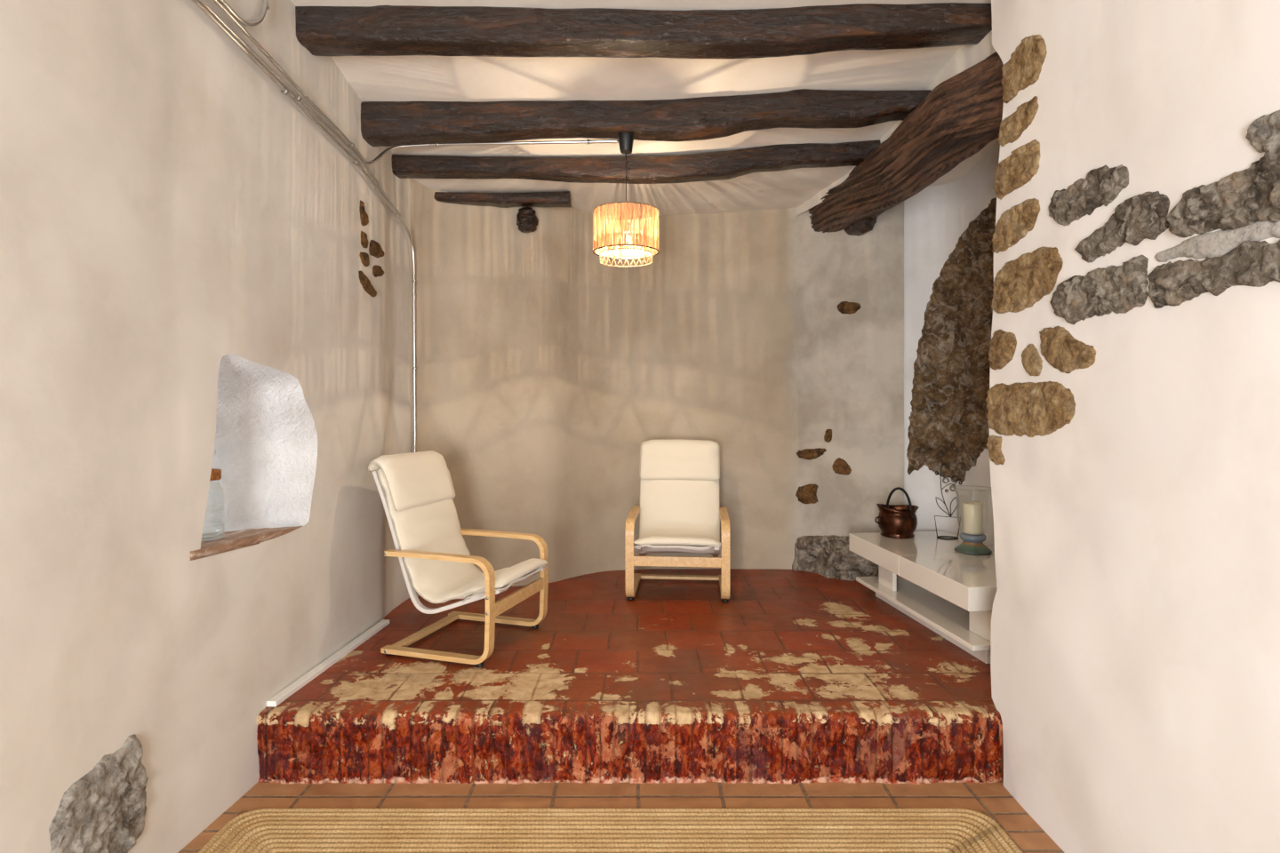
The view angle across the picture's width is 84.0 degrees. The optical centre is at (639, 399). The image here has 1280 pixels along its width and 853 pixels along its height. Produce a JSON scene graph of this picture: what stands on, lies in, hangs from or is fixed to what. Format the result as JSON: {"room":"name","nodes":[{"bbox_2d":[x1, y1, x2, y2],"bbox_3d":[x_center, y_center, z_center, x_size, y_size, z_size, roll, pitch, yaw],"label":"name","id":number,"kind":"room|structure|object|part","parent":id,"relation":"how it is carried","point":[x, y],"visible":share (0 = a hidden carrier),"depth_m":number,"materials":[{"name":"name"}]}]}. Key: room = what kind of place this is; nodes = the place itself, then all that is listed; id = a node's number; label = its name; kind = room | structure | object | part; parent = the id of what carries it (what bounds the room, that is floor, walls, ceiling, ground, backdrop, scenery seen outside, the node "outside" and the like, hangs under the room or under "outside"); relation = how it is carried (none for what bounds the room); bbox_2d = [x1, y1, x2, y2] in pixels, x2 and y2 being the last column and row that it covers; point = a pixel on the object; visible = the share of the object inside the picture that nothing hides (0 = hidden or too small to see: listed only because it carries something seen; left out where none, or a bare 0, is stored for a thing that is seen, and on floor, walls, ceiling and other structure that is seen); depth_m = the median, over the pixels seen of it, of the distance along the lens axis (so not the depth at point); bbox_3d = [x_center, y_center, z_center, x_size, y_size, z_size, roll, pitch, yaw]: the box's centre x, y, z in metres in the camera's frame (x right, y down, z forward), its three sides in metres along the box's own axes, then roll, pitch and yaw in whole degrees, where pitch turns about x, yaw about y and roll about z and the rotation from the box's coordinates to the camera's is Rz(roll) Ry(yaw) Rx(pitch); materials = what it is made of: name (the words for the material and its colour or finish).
{"room":"traditional dwelling","nodes":[
{"label":"traditional dwelling","id":0,"kind":"room"},
{"bbox_2d":[0,0,410,852],"bbox_3d":[-1.841,-0.200,1.210,0.677,3.640,7.020,0,0,0],"label":"wall","id":1,"kind":"structure","parent":0,"point":[196,278],"depth_m":2.47,"materials":[{"name":"paint"}]},
{"bbox_2d":[201,468,225,541],"bbox_3d":[-1.745,0.411,2.860,0.139,0.297,0.139,0,0,0],"label":"glass jar","id":2,"kind":"object","parent":1,"relation":"on","point":[215,475],"visible":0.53,"depth_m":2.85,"materials":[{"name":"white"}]},
{"bbox_2d":[218,0,269,26],"bbox_3d":[-1.649,-1.668,1.657,0.028,0.364,2.666,0,0,4],"label":"conduit","id":3,"kind":"object","parent":1,"relation":"attached to","point":[265,5],"visible":0.96,"depth_m":2.86,"materials":[{"name":"silver metal"}]},
{"bbox_3d":[-1.812,0.587,3.010,0.423,0.084,0.848,0,0,4],"label":"window sill","id":4,"kind":"part","parent":1,"relation":"part of","materials":[{"name":"ceramic"}]},
{"bbox_2d":[197,0,401,216],"bbox_3d":[-1.610,-1.373,2.331,0.059,0.449,4.290,0,0,3],"label":"conduit","id":5,"kind":"object","parent":1,"relation":"attached to","point":[297,97],"visible":0.98,"depth_m":3.19,"materials":[{"name":"silver metal"}]},
{"bbox_2d":[190,0,416,593],"bbox_3d":[-1.604,-0.156,2.442,0.062,2.886,4.558,0,0,3],"label":"conduit","id":6,"kind":"object","parent":1,"relation":"attached to","point":[284,90],"visible":0.81,"depth_m":3.69,"materials":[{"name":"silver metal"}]},
{"bbox_2d":[266,619,389,706],"bbox_3d":[-1.528,1.297,3.595,0.042,0.024,1.133,0,0,4],"label":"baseboard","id":7,"kind":"structure","parent":1,"relation":"attached to","point":[282,696],"depth_m":3.44,"materials":[{"name":"white paint"}]},
{"bbox_2d":[211,0,618,166],"bbox_3d":[-1.490,-1.484,2.449,1.221,0.382,4.196,0,0,23],"label":"conduit","id":8,"kind":"object","parent":1,"relation":"attached to","point":[217,3],"visible":0.91,"depth_m":3.72,"materials":[{"name":"silver metal"}]},
{"bbox_2d":[177,780,1063,852],"bbox_3d":[-0.025,1.640,0.375,3.550,0.080,5.550,0,0,0],"label":"floor","id":9,"kind":"structure","parent":0,"point":[994,799],"depth_m":2.87,"materials":[{"name":"tile"}]},
{"bbox_2d":[197,808,1022,852],"bbox_3d":[-0.105,1.591,1.757,2.903,0.017,2.019,0,0,0],"label":"jute rug","id":10,"kind":"object","parent":9,"relation":"on","point":[260,830],"visible":1,"depth_m":2.61,"materials":[{"name":"beige wicker"}]},
{"bbox_2d":[256,568,1003,784],"bbox_3d":[0.420,1.461,4.351,4.200,0.317,2.811,0,0,0],"label":"platform","id":11,"kind":"object","parent":9,"relation":"on","point":[801,676],"visible":0.81,"depth_m":3.10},
{"bbox_2d":[368,450,548,667],"bbox_3d":[-0.974,0.800,3.867,0.793,1.011,0.678,0,0,17],"label":"armchair","id":12,"kind":"object","parent":11,"relation":"on","point":[416,490],"visible":1,"depth_m":3.75,"materials":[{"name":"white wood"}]},
{"bbox_3d":[-1.176,1.278,3.931,0.055,0.022,0.562,0,0,17],"label":"rail","id":13,"kind":"part","parent":12,"relation":"part of","materials":[{"name":"brown wood"}]},
{"bbox_3d":[-1.044,0.732,3.627,0.746,0.719,0.034,0,0,17],"label":"seat rail","id":14,"kind":"part","parent":12,"relation":"part of","materials":[{"name":"beige fabric"}]},
{"bbox_3d":[-1.016,1.030,3.558,0.623,0.522,0.055,0,0,17],"label":"frame","id":15,"kind":"part","parent":12,"relation":"part of","materials":[{"name":"brown wood"}]},
{"bbox_2d":[378,468,547,603],"bbox_3d":[-0.944,0.697,3.858,0.731,0.692,0.566,0,0,17],"label":"seat cushion","id":16,"kind":"object","parent":12,"relation":"on","point":[420,508],"depth_m":3.78,"materials":[{"name":"beige fabric"}]},
{"bbox_3d":[-0.832,1.030,4.145,0.623,0.522,0.055,0,0,17],"label":"frame","id":17,"kind":"part","parent":12,"relation":"part of","materials":[{"name":"brown wood"}]},
{"bbox_3d":[-0.638,1.038,3.761,0.022,0.065,0.562,0,0,17],"label":"rail","id":18,"kind":"part","parent":12,"relation":"part of","materials":[{"name":"brown wood"}]},
{"bbox_2d":[624,439,730,602],"bbox_3d":[0.268,0.798,4.910,0.678,1.014,0.792,0,0,5],"label":"armchair","id":19,"kind":"object","parent":11,"relation":"on","point":[679,510],"visible":1,"depth_m":5.05,"materials":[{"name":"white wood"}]},
{"bbox_3d":[-0.043,1.030,4.883,0.055,0.522,0.623,0,0,5],"label":"frame","id":20,"kind":"part","parent":19,"relation":"part of","materials":[{"name":"brown wood"}]},
{"bbox_3d":[0.019,0.732,4.925,0.034,0.719,0.746,0,0,5],"label":"seat rail","id":21,"kind":"part","parent":19,"relation":"part of","materials":[{"name":"beige fabric"}]},
{"bbox_2d":[633,479,720,546],"bbox_3d":[0.266,0.695,4.880,0.566,0.687,0.732,0,0,5],"label":"seat cushion","id":22,"kind":"object","parent":19,"relation":"on","point":[672,512],"depth_m":5.04,"materials":[{"name":"beige fabric"}]},
{"bbox_3d":[0.241,1.038,4.560,0.562,0.065,0.022,0,0,5],"label":"rail","id":23,"kind":"part","parent":19,"relation":"part of","materials":[{"name":"brown wood"}]},
{"bbox_3d":[0.285,1.278,5.122,0.562,0.022,0.055,0,0,4],"label":"rail","id":24,"kind":"part","parent":19,"relation":"part of","materials":[{"name":"brown wood"}]},
{"bbox_3d":[0.517,0.732,4.886,0.034,0.719,0.746,0,0,5],"label":"seat rail","id":25,"kind":"part","parent":19,"relation":"part of","materials":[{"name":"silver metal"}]},
{"bbox_3d":[0.571,1.030,4.834,0.055,0.522,0.623,0,0,5],"label":"frame","id":26,"kind":"part","parent":19,"relation":"part of","materials":[{"name":"brown wood"}]},
{"bbox_2d":[849,531,996,663],"bbox_3d":[1.845,1.107,4.180,0.680,0.400,1.410,0,0,-7],"label":"tv stand","id":27,"kind":"object","parent":11,"relation":"on","point":[948,592],"visible":0.69,"depth_m":4.02,"materials":[{"name":"white paint"}]},
{"bbox_3d":[1.582,1.112,4.547,0.025,0.174,0.200,0,0,-7],"label":"support panel","id":28,"kind":"part","parent":27,"relation":"part of","materials":[{"name":"white paint"}]},
{"bbox_2d":[874,487,918,538],"bbox_3d":[1.715,0.743,4.740,0.262,0.328,0.250,0,0,31],"label":"bucket","id":29,"kind":"object","parent":27,"relation":"on","point":[893,521],"visible":1,"depth_m":4.65,"materials":[{"name":"brown metal"}]},
{"bbox_3d":[1.718,0.673,4.708,0.187,0.189,0.028,0,0,44],"label":"bucket handle","id":30,"kind":"part","parent":29,"relation":"part of","materials":[{"name":"black metal"}]},
{"bbox_2d":[856,576,991,651],"bbox_3d":[1.863,1.212,4.177,0.645,0.026,1.360,0,0,-7],"label":"shelf","id":31,"kind":"object","parent":27,"relation":"attached to","point":[949,619],"depth_m":4.07,"materials":[{"name":"white paint"}]},
{"bbox_2d":[934,464,962,539],"bbox_3d":[2.019,0.662,4.659,0.177,0.491,0.095,0,0,8],"label":"flower ornament","id":32,"kind":"object","parent":27,"relation":"on","point":[936,472],"visible":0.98,"depth_m":4.66,"materials":[{"name":"black metal"}]},
{"bbox_3d":[2.035,0.592,4.657,0.132,0.349,0.005,0,0,8],"label":"stem","id":33,"kind":"part","parent":32,"relation":"part of","materials":[{"name":"black metal"}]},
{"bbox_2d":[951,485,991,555],"bbox_3d":[1.985,0.715,4.240,0.235,0.384,0.235,0,0,0],"label":"hurricane candle holder","id":34,"kind":"object","parent":27,"relation":"on","point":[972,545],"visible":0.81,"depth_m":4.18,"materials":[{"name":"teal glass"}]},
{"bbox_2d":[952,487,991,535],"bbox_3d":[1.985,0.660,4.240,0.232,0.275,0.232,0,0,0],"label":"glass vase","id":35,"kind":"object","parent":34,"relation":"on","point":[962,533],"depth_m":4.22,"materials":[{"name":"clear glass"}]},
{"bbox_2d":[963,502,983,535],"bbox_3d":[1.985,0.705,4.240,0.106,0.178,0.106,0,0,0],"label":"pillar candle","id":36,"kind":"object","parent":34,"relation":"on","point":[972,511],"visible":1,"depth_m":4.20,"materials":[{"name":"wax"}]},
{"bbox_3d":[1.735,1.112,3.598,0.025,0.174,0.200,0,0,-7],"label":"support panel","id":37,"kind":"part","parent":27,"relation":"part of","materials":[{"name":"white paint"}]},
{"bbox_2d":[290,0,998,216],"bbox_3d":[0.400,-1.637,1.650,4.400,0.484,8.100,0,0,0],"label":"ceiling","id":38,"kind":"structure","parent":0,"point":[410,77],"depth_m":3.83,"materials":[{"name":"paint"}]},
{"bbox_2d":[391,139,880,183],"bbox_3d":[0.010,-1.513,4.507,3.180,0.265,0.178,0,0,0],"label":"ceiling beam","id":39,"kind":"structure","parent":38,"relation":"attached to","point":[726,164],"depth_m":4.43,"materials":[{"name":"brown wood"}]},
{"bbox_2d":[295,2,991,59],"bbox_3d":[0.010,-1.753,3.357,3.340,0.225,0.207,0,0,0],"label":"ceiling beam","id":40,"kind":"structure","parent":38,"relation":"attached to","point":[378,30],"depth_m":3.27,"materials":[{"name":"brown wood"}]},
{"bbox_2d":[360,88,931,146],"bbox_3d":[0.030,-1.582,4.003,3.260,0.283,0.210,0,0,0],"label":"ceiling beam","id":41,"kind":"structure","parent":38,"relation":"attached to","point":[383,124],"depth_m":3.92,"materials":[{"name":"brown wood"}]},
{"bbox_2d":[592,132,659,266],"bbox_3d":[-0.078,-1.151,4.000,0.371,0.749,0.371,0,0,37],"label":"pendant lamp","id":42,"kind":"object","parent":41,"relation":"hanging from","point":[636,251],"visible":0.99,"depth_m":3.87,"materials":[{"name":"fabric"}]},
{"bbox_3d":[-0.078,-0.946,4.000,0.371,0.228,0.370,0,0,0],"label":"lamp shade","id":43,"kind":"part","parent":42,"relation":"part of","materials":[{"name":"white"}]},
{"bbox_3d":[-0.078,-0.860,4.000,0.300,0.080,0.300,0,0,0],"label":"lamp shade","id":44,"kind":"part","parent":42,"relation":"part of","materials":[{"name":"white fabric"}]},
{"bbox_3d":[-0.078,-0.940,4.000,0.372,0.244,0.372,0,0,0],"label":"shade frame","id":45,"kind":"part","parent":42,"relation":"part of","materials":[{"name":"beige fabric"}]},
{"bbox_3d":[-0.078,-1.185,4.000,0.005,0.410,0.005,0,0,-22],"label":"cord","id":46,"kind":"part","parent":42,"relation":"part of","materials":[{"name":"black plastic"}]},
{"bbox_2d":[808,51,1003,236],"bbox_3d":[1.565,-1.401,4.301,0.437,0.416,2.634,0,0,-4],"label":"wooden beam","id":47,"kind":"structure","parent":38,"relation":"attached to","point":[962,115],"depth_m":3.68,"materials":[{"name":"brown wood"}]},
{"bbox_2d":[408,178,903,596],"bbox_3d":[0.085,-0.291,5.138,3.524,3.457,0.703,0,0,-7],"label":"wall","id":48,"kind":"structure","parent":0,"point":[545,368],"depth_m":5.29,"materials":[{"name":"paint"}]},
{"bbox_2d":[433,191,571,233],"bbox_3d":[-1.019,-1.299,4.931,1.082,0.261,0.192,0,0,0],"label":"beam","id":49,"kind":"structure","parent":48,"relation":"attached to","point":[527,221],"depth_m":4.85,"materials":[{"name":"brown wood"}]},
{"bbox_2d":[904,141,999,548],"bbox_3d":[2.226,-0.310,4.237,0.430,3.420,2.468,0,0,-17],"label":"wall","id":50,"kind":"structure","parent":0,"point":[949,228],"depth_m":4.95,"materials":[{"name":"paint"}]},
{"bbox_2d":[985,0,1279,852],"bbox_3d":[1.508,-0.200,0.469,0.980,3.640,5.457,0,0,10],"label":"wall","id":51,"kind":"structure","parent":0,"point":[1132,400],"depth_m":2.15,"materials":[{"name":"paint"}]},
{"bbox_2d":[796,29,996,215],"bbox_3d":[1.482,-1.720,4.261,0.130,0.600,2.539,0,0,-10],"label":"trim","id":52,"kind":"structure","parent":51,"relation":"attached to","point":[966,56],"depth_m":3.65,"materials":[{"name":"paint"}]}
]}

